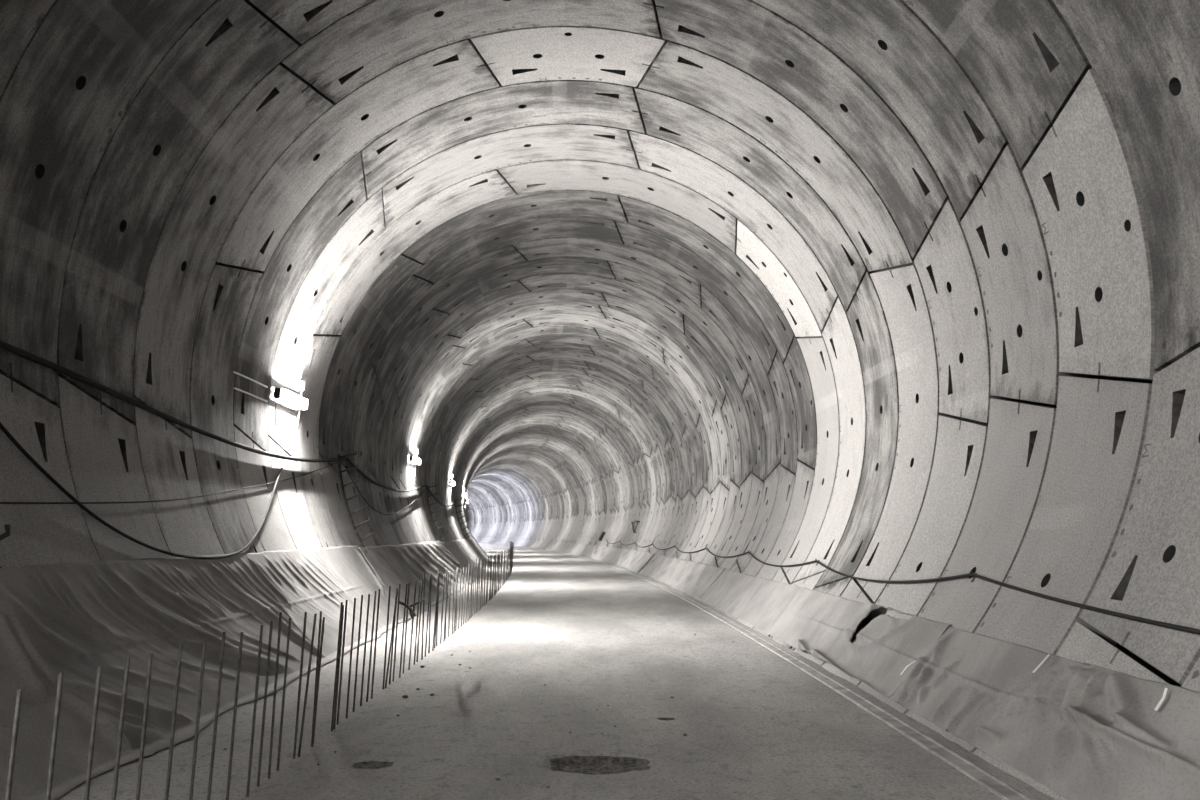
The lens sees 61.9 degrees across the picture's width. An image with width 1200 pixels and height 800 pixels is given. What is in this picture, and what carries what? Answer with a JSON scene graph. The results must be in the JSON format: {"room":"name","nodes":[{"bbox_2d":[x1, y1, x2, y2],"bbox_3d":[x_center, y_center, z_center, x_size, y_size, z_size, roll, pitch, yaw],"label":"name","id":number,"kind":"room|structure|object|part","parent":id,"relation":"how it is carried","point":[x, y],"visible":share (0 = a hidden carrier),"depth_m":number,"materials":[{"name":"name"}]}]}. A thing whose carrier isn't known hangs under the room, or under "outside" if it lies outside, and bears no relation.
{"room":"underground passage","nodes":[
{"label":"underground passage","id":0,"kind":"room"},
{"bbox_2d":[57,543,1055,799],"bbox_3d":[-13.685,11.124,71.710,33.666,0.091,193.231,0,-8,0],"label":"floor","id":1,"kind":"structure","parent":0,"point":[757,726],"depth_m":8.54,"materials":[{"name":"concrete"}]},
{"bbox_2d":[5,689,21,799],"bbox_3d":[-2.170,1.663,3.625,0.071,1.192,0.018,-2,-8,16],"label":"rod","id":2,"kind":"object","parent":1,"relation":"on","point":[19,692],"visible":1,"depth_m":3.67,"materials":[{"name":"metal"}]},
{"bbox_2d":[46,672,63,799],"bbox_3d":[-2.163,1.688,3.896,0.066,1.221,0.019,-1,-8,11],"label":"rod","id":3,"kind":"object","parent":1,"relation":"on","point":[60,678],"visible":1,"depth_m":3.94,"materials":[{"name":"metal"}]},
{"bbox_2d":[84,667,101,799],"bbox_3d":[-2.165,1.736,4.200,0.062,1.198,0.019,2,-8,-14],"label":"rod","id":4,"kind":"object","parent":1,"relation":"on","point":[99,672],"visible":1,"depth_m":4.24,"materials":[{"name":"metal"}]},
{"bbox_2d":[111,656,129,799],"bbox_3d":[-2.167,1.764,4.459,0.072,1.214,0.018,-1,-8,4],"label":"rod","id":5,"kind":"object","parent":1,"relation":"on","point":[126,675],"visible":1,"depth_m":4.49,"materials":[{"name":"metal"}]},
{"bbox_2d":[135,653,152,799],"bbox_3d":[-2.179,1.808,4.729,0.061,1.193,0.018,0,-8,1],"label":"rod","id":6,"kind":"object","parent":1,"relation":"on","point":[149,670],"visible":1,"depth_m":4.76,"materials":[{"name":"metal"}]},
{"bbox_2d":[165,643,182,799],"bbox_3d":[-2.162,1.841,5.022,0.075,1.209,0.018,-2,-8,17],"label":"rod","id":7,"kind":"object","parent":1,"relation":"on","point":[180,644],"visible":1,"depth_m":5.04,"materials":[{"name":"metal"}]},
{"bbox_2d":[189,639,206,799],"bbox_3d":[-2.161,1.888,5.336,0.075,1.194,0.018,-3,-8,19],"label":"rod","id":8,"kind":"object","parent":1,"relation":"on","point":[204,640],"visible":1,"depth_m":5.35,"materials":[{"name":"metal"}]},
{"bbox_2d":[0,546,416,799],"bbox_3d":[-3.943,2.415,11.171,1.356,1.355,16.805,0,-8,-1],"label":"tarpaulin","id":9,"kind":"object","parent":1,"relation":"on","point":[73,619],"visible":0.91,"depth_m":8.74,"materials":[{"name":"plastic"}]},
{"bbox_2d":[207,632,225,799],"bbox_3d":[-2.171,1.921,5.626,0.070,1.206,0.018,2,-8,-16],"label":"rod","id":10,"kind":"object","parent":1,"relation":"on","point":[224,633],"visible":1,"depth_m":5.64,"materials":[{"name":"metal"}]},
{"bbox_2d":[226,632,243,799],"bbox_3d":[-2.169,1.972,5.913,0.069,1.173,0.018,0,-8,2],"label":"rod","id":11,"kind":"object","parent":1,"relation":"on","point":[242,633],"visible":1,"depth_m":5.92,"materials":[{"name":"metal"}]},
{"bbox_2d":[246,625,262,796],"bbox_3d":[-2.167,2.013,6.259,0.065,1.184,0.019,2,-8,-14],"label":"rod","id":12,"kind":"object","parent":1,"relation":"on","point":[261,627],"visible":1,"depth_m":6.26,"materials":[{"name":"metal"}]},
{"bbox_2d":[257,621,272,786],"bbox_3d":[-2.175,2.038,6.473,0.066,1.191,0.018,0,-8,-3],"label":"rod","id":13,"kind":"object","parent":1,"relation":"on","point":[271,622],"visible":0.94,"depth_m":6.47,"materials":[{"name":"metal"}]},
{"bbox_2d":[267,612,281,778],"bbox_3d":[-2.182,2.050,6.695,0.063,1.237,0.018,-2,-8,18],"label":"rod","id":14,"kind":"object","parent":1,"relation":"on","point":[280,614],"visible":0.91,"depth_m":6.70,"materials":[{"name":"metal"}]},
{"bbox_2d":[276,618,290,770],"bbox_3d":[-2.188,2.103,6.905,0.070,1.171,0.018,-1,-8,8],"label":"rod","id":15,"kind":"object","parent":1,"relation":"on","point":[289,623],"visible":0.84,"depth_m":6.91,"materials":[{"name":"metal"}]},
{"bbox_2d":[293,612,306,758],"bbox_3d":[-2.197,2.152,7.306,0.066,1.182,0.018,2,-8,-17],"label":"rod","id":16,"kind":"object","parent":1,"relation":"on","point":[305,615],"visible":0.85,"depth_m":7.31,"materials":[{"name":"metal"}]},
{"bbox_2d":[298,614,316,756],"bbox_3d":[-2.159,2.164,7.350,0.113,1.164,0.018,0,-8,-1],"label":"rod","id":17,"kind":"object","parent":1,"relation":"on","point":[315,615],"visible":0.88,"depth_m":7.35,"materials":[{"name":"metal"}]},
{"bbox_2d":[311,611,321,746],"bbox_3d":[-2.181,2.211,7.678,0.065,1.156,0.018,-4,-8,26],"label":"rod","id":18,"kind":"object","parent":1,"relation":"on","point":[320,618],"visible":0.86,"depth_m":7.68,"materials":[{"name":"metal"}]},
{"bbox_2d":[313,617,324,743],"bbox_3d":[-2.196,2.247,7.777,0.078,1.095,0.018,-1,-8,4],"label":"rod","id":19,"kind":"object","parent":1,"relation":"on","point":[323,621],"visible":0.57,"depth_m":7.79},
{"bbox_2d":[331,602,342,730],"bbox_3d":[-2.181,2.277,8.272,0.076,1.188,0.019,-2,-8,12],"label":"rod","id":20,"kind":"object","parent":1,"relation":"on","point":[341,607],"visible":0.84,"depth_m":8.28,"materials":[{"name":"metal"}]},
{"bbox_2d":[333,605,343,728],"bbox_3d":[-2.187,2.300,8.351,0.063,1.154,0.019,2,-8,-15],"label":"rod","id":21,"kind":"object","parent":1,"relation":"on","point":[336,698],"visible":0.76,"depth_m":8.35,"materials":[{"name":"metal"}]},
{"bbox_2d":[336,600,347,724],"bbox_3d":[-2.211,2.315,8.556,0.068,1.186,0.018,1,-8,-4],"label":"rod","id":22,"kind":"object","parent":1,"relation":"on","point":[345,617],"visible":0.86,"depth_m":8.56,"materials":[{"name":"metal"}]},
{"bbox_2d":[346,598,355,717],"bbox_3d":[-2.201,2.349,8.818,0.065,1.186,0.018,1,-8,-11],"label":"rod","id":23,"kind":"object","parent":1,"relation":"on","point":[352,636],"visible":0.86,"depth_m":8.82,"materials":[{"name":"metal"}]},
{"bbox_2d":[352,595,362,711],"bbox_3d":[-2.218,2.389,9.136,0.070,1.194,0.019,2,-8,-15],"label":"rod","id":24,"kind":"object","parent":1,"relation":"on","point":[361,595],"visible":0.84,"depth_m":9.14,"materials":[{"name":"metal"}]},
{"bbox_2d":[360,594,369,705],"bbox_3d":[-2.219,2.431,9.422,0.080,1.183,0.018,-2,-8,16],"label":"rod","id":25,"kind":"object","parent":1,"relation":"on","point":[368,594],"visible":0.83,"depth_m":9.43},
{"bbox_2d":[366,591,376,701],"bbox_3d":[-2.222,2.462,9.698,0.079,1.197,0.018,-1,-8,4],"label":"rod","id":26,"kind":"object","parent":1,"relation":"on","point":[375,591],"visible":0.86,"depth_m":9.70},
{"bbox_2d":[353,761,393,768],"bbox_3d":[-1.598,2.574,7.031,0.288,0.023,0.210,0,-8,0],"label":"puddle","id":27,"kind":"object","parent":1,"relation":"on","point":[369,764],"visible":0.94,"depth_m":7.07,"materials":[{"name":"liquid"}]},
{"bbox_2d":[371,589,379,698],"bbox_3d":[-2.223,2.483,9.888,0.072,1.207,0.018,0,-8,2],"label":"rod","id":28,"kind":"object","parent":1,"relation":"on","point":[379,589],"visible":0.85,"depth_m":9.89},
{"bbox_2d":[382,586,390,688],"bbox_3d":[-2.236,2.558,10.460,0.065,1.206,0.018,2,-8,-18],"label":"rod","id":29,"kind":"object","parent":1,"relation":"on","point":[389,586],"visible":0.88,"depth_m":10.47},
{"bbox_2d":[385,591,397,688],"bbox_3d":[-2.198,2.590,10.503,0.132,1.140,0.019,-1,-8,10],"label":"rod","id":30,"kind":"object","parent":1,"relation":"on","point":[396,591],"visible":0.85,"depth_m":10.50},
{"bbox_2d":[401,602,412,617],"bbox_3d":[-2.055,2.256,10.736,0.055,0.220,0.648,0,-8,-1],"label":"steel offcut","id":31,"kind":"object","parent":30,"relation":"attached to","point":[402,603],"visible":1,"depth_m":10.68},
{"bbox_2d":[389,588,397,683],"bbox_3d":[-2.234,2.619,10.789,0.083,1.160,0.019,-2,-8,14],"label":"rod","id":32,"kind":"object","parent":1,"relation":"on","point":[396,588],"visible":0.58,"depth_m":10.77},
{"bbox_2d":[398,601,415,615],"bbox_3d":[-2.143,2.340,11.205,0.055,0.247,1.065,0,-8,-1],"label":"steel offcut","id":33,"kind":"object","parent":32,"relation":"attached to","point":[399,602],"visible":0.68,"depth_m":11.29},
{"bbox_2d":[410,598,424,606],"bbox_3d":[-2.111,2.360,11.668,0.055,0.044,0.929,0,-8,-1],"label":"steel offcut","id":34,"kind":"object","parent":33,"relation":"on","point":[423,599],"visible":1,"depth_m":11.48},
{"bbox_2d":[392,584,400,680],"bbox_3d":[-2.250,2.638,11.036,0.067,1.196,0.019,2,-8,-15],"label":"rod","id":35,"kind":"object","parent":1,"relation":"on","point":[399,584],"visible":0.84,"depth_m":11.04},
{"bbox_2d":[399,584,407,677],"bbox_3d":[-2.226,2.678,11.290,0.080,1.181,0.018,3,-8,-20],"label":"rod","id":36,"kind":"object","parent":1,"relation":"on","point":[406,584],"visible":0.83,"depth_m":11.29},
{"bbox_2d":[403,583,409,672],"bbox_3d":[-2.253,2.721,11.604,0.071,1.175,0.018,-3,-8,20],"label":"rod","id":37,"kind":"object","parent":1,"relation":"on","point":[408,583],"visible":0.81,"depth_m":11.60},
{"bbox_2d":[408,581,416,669],"bbox_3d":[-2.236,2.756,11.897,0.082,1.186,0.018,2,-8,-18],"label":"rod","id":38,"kind":"object","parent":1,"relation":"on","point":[415,581],"visible":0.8,"depth_m":11.89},
{"bbox_2d":[358,541,473,614],"bbox_3d":[-4.444,4.485,26.744,1.274,1.321,14.568,0,-8,-3],"label":"tarpaulin","id":39,"kind":"object","parent":1,"relation":"on","point":[403,564],"visible":0.86,"depth_m":23.67,"materials":[{"name":"plastic"}]},
{"bbox_2d":[414,582,420,664],"bbox_3d":[-2.261,2.829,12.338,0.069,1.147,0.018,0,-8,0],"label":"rod","id":40,"kind":"object","parent":1,"relation":"on","point":[419,582],"visible":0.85,"depth_m":12.34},
{"bbox_2d":[416,578,422,661],"bbox_3d":[-2.280,2.853,12.629,0.073,1.184,0.018,-2,-8,18],"label":"rod","id":41,"kind":"object","parent":1,"relation":"on","point":[422,578],"visible":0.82,"depth_m":12.63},
{"bbox_2d":[421,573,424,659],"bbox_3d":[-2.277,2.863,12.879,0.019,1.244,0.019,0,-9,-1],"label":"rod","id":42,"kind":"object","parent":1,"relation":"on","point":[424,573],"visible":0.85,"depth_m":12.88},
{"bbox_2d":[425,573,430,656],"bbox_3d":[-2.276,2.913,13.208,0.084,1.229,0.018,-3,-8,23],"label":"rod","id":43,"kind":"object","parent":1,"relation":"on","point":[430,573],"visible":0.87,"depth_m":13.21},
{"bbox_2d":[428,578,431,652],"bbox_3d":[-2.310,2.998,13.583,0.020,1.133,0.019,1,-8,-1],"label":"rod","id":44,"kind":"object","parent":1,"relation":"on","point":[431,578],"visible":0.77,"depth_m":13.58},
{"bbox_2d":[432,573,438,650],"bbox_3d":[-2.271,2.995,13.794,0.083,1.214,0.018,1,-8,-9],"label":"rod","id":45,"kind":"object","parent":1,"relation":"on","point":[438,573],"visible":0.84,"depth_m":13.79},
{"bbox_2d":[434,574,439,647],"bbox_3d":[-2.303,3.046,14.091,0.076,1.182,0.018,-4,-8,26],"label":"rod","id":46,"kind":"object","parent":1,"relation":"on","point":[439,574],"visible":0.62,"depth_m":14.08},
{"bbox_2d":[436,569,438,645],"bbox_3d":[-2.332,3.060,14.361,0.019,1.241,0.019,1,-7,-1],"label":"rod","id":47,"kind":"object","parent":1,"relation":"on","point":[438,569],"visible":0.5,"depth_m":14.33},
{"bbox_2d":[440,575,444,643],"bbox_3d":[-2.325,3.151,14.744,0.066,1.132,0.018,7,-10,-44],"label":"rod","id":48,"kind":"object","parent":1,"relation":"on","point":[444,575],"visible":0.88,"depth_m":14.75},
{"bbox_2d":[443,572,448,641],"bbox_3d":[-2.308,3.170,14.984,0.077,1.168,0.018,-2,-8,16],"label":"rod","id":49,"kind":"object","parent":1,"relation":"on","point":[448,572],"visible":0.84,"depth_m":14.98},
{"bbox_2d":[445,570,446,638],"bbox_3d":[-2.359,3.201,15.302,0.019,1.195,0.018,0,-7,-1],"label":"rod","id":50,"kind":"object","parent":1,"relation":"on","point":[446,570],"visible":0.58,"depth_m":15.32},
{"bbox_2d":[448,572,450,636],"bbox_3d":[-2.357,3.268,15.650,0.019,1.139,0.019,1,-9,-1],"label":"rod","id":51,"kind":"object","parent":1,"relation":"on","point":[450,572],"visible":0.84,"depth_m":15.65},
{"bbox_2d":[452,571,454,634],"bbox_3d":[-2.346,3.310,15.977,0.020,1.142,0.018,1,-7,-1],"label":"rod","id":52,"kind":"object","parent":1,"relation":"on","point":[454,571],"visible":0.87,"depth_m":15.98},
{"bbox_2d":[454,568,457,632],"bbox_3d":[-2.346,3.330,16.264,0.066,1.189,0.018,3,-8,-19],"label":"rod","id":53,"kind":"object","parent":1,"relation":"on","point":[457,568],"visible":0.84,"depth_m":16.27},
{"bbox_2d":[455,568,456,630],"bbox_3d":[-2.375,3.369,16.529,0.019,1.178,0.019,0,-7,-1],"label":"rod","id":54,"kind":"object","parent":1,"relation":"on","point":[456,568],"visible":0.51,"depth_m":16.51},
{"bbox_2d":[458,569,461,628],"bbox_3d":[-2.371,3.433,16.906,0.056,1.140,0.018,-4,-9,29],"label":"rod","id":55,"kind":"object","parent":1,"relation":"on","point":[461,569],"visible":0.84,"depth_m":16.91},
{"bbox_2d":[461,567,463,625],"bbox_3d":[-2.376,3.476,17.273,0.019,1.155,0.019,2,-7,-1],"label":"rod","id":56,"kind":"object","parent":1,"relation":"on","point":[463,567],"visible":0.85,"depth_m":17.28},
{"bbox_2d":[463,567,466,624],"bbox_3d":[-2.389,3.532,17.671,0.060,1.145,0.018,2,-8,-12],"label":"rod","id":57,"kind":"object","parent":1,"relation":"on","point":[466,567],"visible":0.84,"depth_m":17.68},
{"bbox_2d":[443,539,488,578],"bbox_3d":[-5.298,6.387,41.070,1.289,1.295,14.220,1,-8,-4],"label":"tarpaulin","id":58,"kind":"object","parent":1,"relation":"on","point":[461,551],"visible":0.79,"depth_m":38.83,"materials":[{"name":"plastic"}]},
{"bbox_2d":[465,564,469,622],"bbox_3d":[-2.394,3.567,18.051,0.086,1.187,0.018,-3,-8,24],"label":"rod","id":59,"kind":"object","parent":1,"relation":"on","point":[469,564],"visible":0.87,"depth_m":18.05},
{"bbox_2d":[467,563,468,620],"bbox_3d":[-2.419,3.591,18.380,0.020,1.238,0.020,0,-6,-2],"label":"rod","id":60,"kind":"object","parent":1,"relation":"on","point":[468,563],"visible":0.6,"depth_m":18.37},
{"bbox_2d":[469,564,472,619],"bbox_3d":[-2.419,3.656,18.708,0.070,1.180,0.018,-3,-8,22],"label":"rod","id":61,"kind":"object","parent":1,"relation":"on","point":[472,564],"visible":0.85,"depth_m":18.71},
{"bbox_2d":[470,561,472,617],"bbox_3d":[-2.441,3.682,19.003,0.019,1.214,0.018,1,-6,-2],"label":"rod","id":62,"kind":"object","parent":1,"relation":"on","point":[472,561],"visible":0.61,"depth_m":18.99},
{"bbox_2d":[472,562,474,615],"bbox_3d":[-2.470,3.764,19.543,0.020,1.186,0.020,1,-8,-2],"label":"rod","id":63,"kind":"object","parent":1,"relation":"on","point":[474,562],"visible":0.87,"depth_m":19.55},
{"bbox_2d":[474,559,476,613],"bbox_3d":[-2.481,3.790,19.910,0.057,1.245,0.018,-6,-10,39],"label":"rod","id":64,"kind":"object","parent":1,"relation":"on","point":[476,559],"visible":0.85,"depth_m":19.91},
{"bbox_2d":[475,566,477,612],"bbox_3d":[-2.480,3.859,20.140,0.056,1.142,0.018,7,-10,-44],"label":"rod","id":65,"kind":"object","parent":1,"relation":"on","point":[477,566],"visible":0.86,"depth_m":20.14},
{"bbox_2d":[477,563,478,611],"bbox_3d":[-2.498,3.872,20.460,0.021,1.220,0.020,1,-8,-2],"label":"rod","id":66,"kind":"object","parent":1,"relation":"on","point":[478,563],"visible":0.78,"depth_m":20.46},
{"bbox_2d":[478,560,479,610],"bbox_3d":[-2.501,3.905,20.723,0.019,1.225,0.018,1,-8,-2],"label":"rod","id":67,"kind":"object","parent":1,"relation":"on","point":[479,560],"visible":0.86,"depth_m":20.73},
{"bbox_2d":[480,564,481,609],"bbox_3d":[-2.494,3.946,20.953,0.019,1.195,0.018,2,-7,-2],"label":"rod","id":68,"kind":"object","parent":1,"relation":"on","point":[481,564],"visible":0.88,"depth_m":20.95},
{"bbox_2d":[481,562,482,598],"bbox_3d":[-2.522,3.996,21.306,0.063,1.187,0.018,-3,-8,19],"label":"rod","id":69,"kind":"object","parent":1,"relation":"on","point":[482,562],"visible":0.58,"depth_m":21.33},
{"bbox_2d":[482,559,483,605],"bbox_3d":[-2.537,4.043,21.646,0.019,1.179,0.019,2,-7,-2],"label":"rod","id":70,"kind":"object","parent":1,"relation":"on","point":[483,559],"visible":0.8,"depth_m":21.64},
{"bbox_2d":[483,563,484,605],"bbox_3d":[-2.545,4.106,22.006,0.021,1.140,0.020,1,-6,-2],"label":"rod","id":71,"kind":"object","parent":1,"relation":"on","point":[484,563],"visible":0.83,"depth_m":22.01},
{"bbox_2d":[486,557,488,599],"bbox_3d":[-2.550,4.151,22.567,0.072,1.218,0.018,5,-9,-33],"label":"rod","id":72,"kind":"object","parent":1,"relation":"on","point":[488,557],"visible":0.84,"depth_m":22.58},
{"bbox_2d":[487,559,489,598],"bbox_3d":[-2.597,4.264,23.206,0.079,1.139,0.018,-3,-8,23],"label":"rod","id":73,"kind":"object","parent":1,"relation":"on","point":[489,559],"visible":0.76,"depth_m":23.21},
{"bbox_2d":[489,557,491,600],"bbox_3d":[-2.588,4.296,23.580,0.073,1.186,0.018,3,-8,-23],"label":"rod","id":74,"kind":"object","parent":1,"relation":"on","point":[491,557],"visible":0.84,"depth_m":23.58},
{"bbox_2d":[491,561,493,598],"bbox_3d":[-2.620,4.414,24.397,0.076,1.159,0.018,0,-8,0],"label":"rod","id":75,"kind":"object","parent":1,"relation":"on","point":[493,561],"visible":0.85,"depth_m":24.39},
{"bbox_2d":[494,554,495,595],"bbox_3d":[-2.688,4.545,25.526,0.019,1.204,0.019,1,-7,-2],"label":"rod","id":76,"kind":"object","parent":1,"relation":"on","point":[495,554],"visible":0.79,"depth_m":25.51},
{"bbox_2d":[549,756,650,774],"bbox_3d":[-0.003,2.612,7.094,0.728,0.054,0.615,0,-8,0],"label":"pothole","id":77,"kind":"object","parent":1,"relation":"on","point":[591,765],"visible":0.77,"depth_m":7.24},
{"bbox_2d":[658,718,674,719],"bbox_3d":[0.580,2.788,8.726,0.157,0.022,0.121,0,-8,0],"label":"pothole","id":78,"kind":"object","parent":1,"relation":"on","point":[658,718],"visible":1,"depth_m":8.74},
{"bbox_2d":[554,551,1032,799],"bbox_3d":[-0.637,6.451,36.502,6.878,0.052,94.168,0,-8,0],"label":"strip","id":79,"kind":"object","parent":1,"relation":"on","point":[989,781],"visible":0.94,"depth_m":8.55,"materials":[{"name":"concrete"}]},
{"bbox_2d":[0,0,1199,799],"bbox_3d":[-13.961,7.624,72.434,38.154,10.180,197.922,0,-8,0],"label":"shell","id":80,"kind":"object","parent":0,"point":[891,290],"visible":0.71,"depth_m":12.47,"materials":[{"name":"concrete"}]},
{"bbox_2d":[0,524,10,540],"bbox_3d":[-4.620,0.354,7.229,0.795,2.054,0.044,0,-8,-1],"label":"rack","id":81,"kind":"object","parent":80,"relation":"attached to","point":[7,527],"visible":1,"depth_m":7.14,"materials":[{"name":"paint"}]},
{"bbox_2d":[0,422,282,558],"bbox_3d":[-4.761,0.853,11.436,0.557,1.933,8.962,0,-8,0],"label":"cable","id":82,"kind":"object","parent":81,"relation":"hanging from","point":[2,427],"visible":1,"depth_m":9.51,"materials":[{"name":"black rubber"}]},
{"bbox_2d":[233,371,267,387],"bbox_3d":[-5.121,-0.296,14.688,0.029,0.035,1.496,0,-8,-1],"label":"conduit pipe","id":83,"kind":"object","parent":80,"relation":"attached to","point":[233,371],"visible":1,"depth_m":14.61,"materials":[{"name":"plastic"}]},
{"bbox_2d":[233,387,267,401],"bbox_3d":[-5.131,-0.073,14.718,0.029,0.036,1.501,0,-8,-1],"label":"conduit pipe","id":84,"kind":"object","parent":80,"relation":"attached to","point":[233,387],"visible":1,"depth_m":14.61,"materials":[{"name":"plastic"}]},
{"bbox_2d":[273,381,307,436],"bbox_3d":[-5.109,0.256,16.460,0.250,1.356,1.542,0,-8,-1],"label":"lamp","id":85,"kind":"object","parent":80,"relation":"attached to","point":[283,395],"visible":1,"depth_m":16.46,"materials":[{"name":"plastic"}]},
{"bbox_3d":[-5.127,0.067,16.461,0.055,0.012,1.460,3,-8,-1],"label":"rail","id":86,"kind":"part","parent":85,"relation":"part of","materials":[{"name":"metal"}]},
{"bbox_2d":[338,451,375,552],"bbox_3d":[-4.897,2.053,20.108,0.795,2.054,0.044,0,-8,-2],"label":"rack","id":87,"kind":"object","parent":80,"relation":"attached to","point":[339,456],"visible":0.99,"depth_m":20.09,"materials":[{"name":"metal"}]},
{"bbox_2d":[0,461,341,503],"bbox_3d":[-4.953,1.004,13.957,0.086,1.232,12.952,0,-8,-3],"label":"cable","id":88,"kind":"object","parent":87,"relation":"hanging from","point":[341,461],"visible":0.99,"depth_m":10.23,"materials":[{"name":"black rubber"}]},
{"bbox_2d":[0,340,346,461],"bbox_3d":[-5.060,0.371,13.713,0.157,0.568,14.021,0,-8,-1],"label":"cable","id":89,"kind":"object","parent":87,"relation":"hanging from","point":[3,345],"visible":0.99,"depth_m":10.71,"materials":[{"name":"black rubber"}]},
{"bbox_3d":[-5.092,1.111,20.226,0.378,0.081,0.040,-14,-7,-4],"label":"arm","id":90,"kind":"part","parent":87,"relation":"part of","materials":[{"name":"paint"}]},
{"bbox_3d":[-5.062,1.384,20.191,0.376,0.090,0.040,-14,-7,-4],"label":"arm","id":91,"kind":"part","parent":87,"relation":"part of","materials":[{"name":"paint"}]},
{"bbox_3d":[-5.014,1.660,20.156,0.373,0.111,0.040,-14,-7,-4],"label":"arm","id":92,"kind":"part","parent":87,"relation":"part of","materials":[{"name":"paint"}]},
{"bbox_3d":[-4.948,1.933,20.122,0.368,0.132,0.040,-14,-7,-4],"label":"arm","id":93,"kind":"part","parent":87,"relation":"part of","materials":[{"name":"paint"}]},
{"bbox_3d":[-4.865,2.201,20.090,0.362,0.152,0.040,-14,-7,-4],"label":"arm","id":94,"kind":"part","parent":87,"relation":"part of","materials":[{"name":"paint"}]},
{"bbox_3d":[-4.765,2.464,20.058,0.354,0.172,0.040,-14,-7,-4],"label":"arm","id":95,"kind":"part","parent":87,"relation":"part of","materials":[{"name":"paint"}]},
{"bbox_3d":[-4.649,2.720,20.029,0.345,0.191,0.040,-14,-7,-4],"label":"arm","id":96,"kind":"part","parent":87,"relation":"part of","materials":[{"name":"paint"}]},
{"bbox_2d":[346,466,425,515],"bbox_3d":[-5.451,2.643,27.246,0.279,1.090,13.355,0,-8,-3],"label":"cable","id":97,"kind":"object","parent":80,"relation":"attached to","point":[346,466],"visible":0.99,"depth_m":23.08,"materials":[{"name":"black rubber"}]},
{"bbox_2d":[346,457,426,491],"bbox_3d":[-5.517,2.242,27.212,0.162,0.536,13.267,0,-8,-3],"label":"cable","id":98,"kind":"object","parent":80,"relation":"attached to","point":[347,459],"visible":0.91,"depth_m":23.93,"materials":[{"name":"black rubber"}]},
{"bbox_2d":[409,449,420,476],"bbox_3d":[-5.677,2.110,30.521,0.250,1.356,1.542,0,-8,-3],"label":"lamp","id":99,"kind":"object","parent":80,"relation":"attached to","point":[415,460],"visible":1,"depth_m":30.54,"materials":[{"name":"plastic"}]},
{"bbox_2d":[426,484,447,541],"bbox_3d":[-5.572,3.911,34.203,0.795,2.054,0.044,0,-8,-3],"label":"rack","id":100,"kind":"object","parent":80,"relation":"attached to","point":[436,484],"visible":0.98,"depth_m":34.19,"materials":[{"name":"metal"}]},
{"bbox_2d":[426,486,454,506],"bbox_3d":[-6.326,4.041,40.603,0.174,0.601,13.819,1,-8,-4],"label":"cable","id":101,"kind":"object","parent":100,"relation":"hanging from","point":[427,487],"visible":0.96,"depth_m":36.72,"materials":[{"name":"black rubber"}]},
{"bbox_2d":[449,475,454,493],"bbox_3d":[-6.631,3.962,44.562,0.250,1.356,1.542,1,-8,-5],"label":"lamp","id":102,"kind":"object","parent":80,"relation":"attached to","point":[451,482],"visible":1,"depth_m":44.41,"materials":[{"name":"plastic"}]},
{"bbox_2d":[455,499,470,538],"bbox_3d":[-6.630,5.760,48.225,0.795,2.054,0.044,1,-8,-5],"label":"rack","id":103,"kind":"object","parent":80,"relation":"attached to","point":[455,499],"visible":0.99,"depth_m":48.22,"materials":[{"name":"metal"}]},
{"bbox_2d":[467,537,492,564],"bbox_3d":[-7.058,8.807,59.401,1.342,1.289,22.770,1,-8,-6],"label":"tarpaulin","id":104,"kind":"object","parent":80,"relation":"attached to","point":[476,547],"visible":0.92,"depth_m":53.55,"materials":[{"name":"plastic"}]},
{"bbox_2d":[598,528,606,540],"bbox_3d":[0.213,8.537,63.854,0.647,0.948,0.460,1,-8,-7],"label":"junction box","id":105,"kind":"object","parent":80,"relation":"attached to","point":[602,534],"visible":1,"depth_m":63.61,"materials":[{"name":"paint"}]},
{"bbox_2d":[571,543,653,571],"bbox_3d":[0.120,8.705,56.846,0.977,0.767,35.748,1,-8,-6],"label":"tarpaulin","id":106,"kind":"object","parent":80,"relation":"attached to","point":[634,560],"visible":1,"depth_m":50.70,"materials":[{"name":"plastic"}]},
{"bbox_2d":[631,521,639,532],"bbox_3d":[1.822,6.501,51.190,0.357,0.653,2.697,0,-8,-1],"label":"bracket","id":107,"kind":"object","parent":80,"relation":"attached to","point":[632,522],"visible":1,"depth_m":50.46,"materials":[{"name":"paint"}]},
{"bbox_2d":[643,555,724,598],"bbox_3d":[2.325,5.277,30.747,0.708,0.735,14.100,0,-8,-3],"label":"tarpaulin","id":108,"kind":"object","parent":80,"relation":"attached to","point":[693,578],"visible":1,"depth_m":28.72,"materials":[{"name":"plastic"}]},
{"bbox_2d":[700,570,950,697],"bbox_3d":[2.882,3.420,16.644,0.732,0.736,14.291,0,-8,-1],"label":"tarpaulin","id":109,"kind":"object","parent":80,"relation":"attached to","point":[823,625],"visible":0.98,"depth_m":12.78,"materials":[{"name":"plastic"}]},
{"bbox_2d":[889,627,1199,799],"bbox_3d":[3.090,2.059,6.168,0.650,0.678,6.768,0,-8,-1],"label":"tarpaulin","id":110,"kind":"object","parent":80,"relation":"on","point":[1081,731],"depth_m":6.50,"materials":[{"name":"plastic"}]},
{"bbox_3d":[3.260,1.947,7.389,0.127,0.137,0.024,-3,-8,21],"label":"tape strip","id":111,"kind":"part","parent":110,"relation":"part of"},
{"bbox_3d":[3.274,1.742,5.822,0.113,0.120,0.039,3,-8,-22],"label":"tape strip","id":112,"kind":"part","parent":110,"relation":"part of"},
{"label":"hook","id":113,"kind":"object","parent":80,"relation":"attached to","visible":0},
{"bbox_2d":[607,541,1199,634],"bbox_3d":[2.413,4.810,32.325,0.868,0.283,57.434,0,-8,-3],"label":"cable","id":114,"kind":"object","parent":113,"relation":"hanging from","point":[1117,614],"visible":1,"depth_m":8.70,"materials":[{"name":"black rubber"}]}
]}

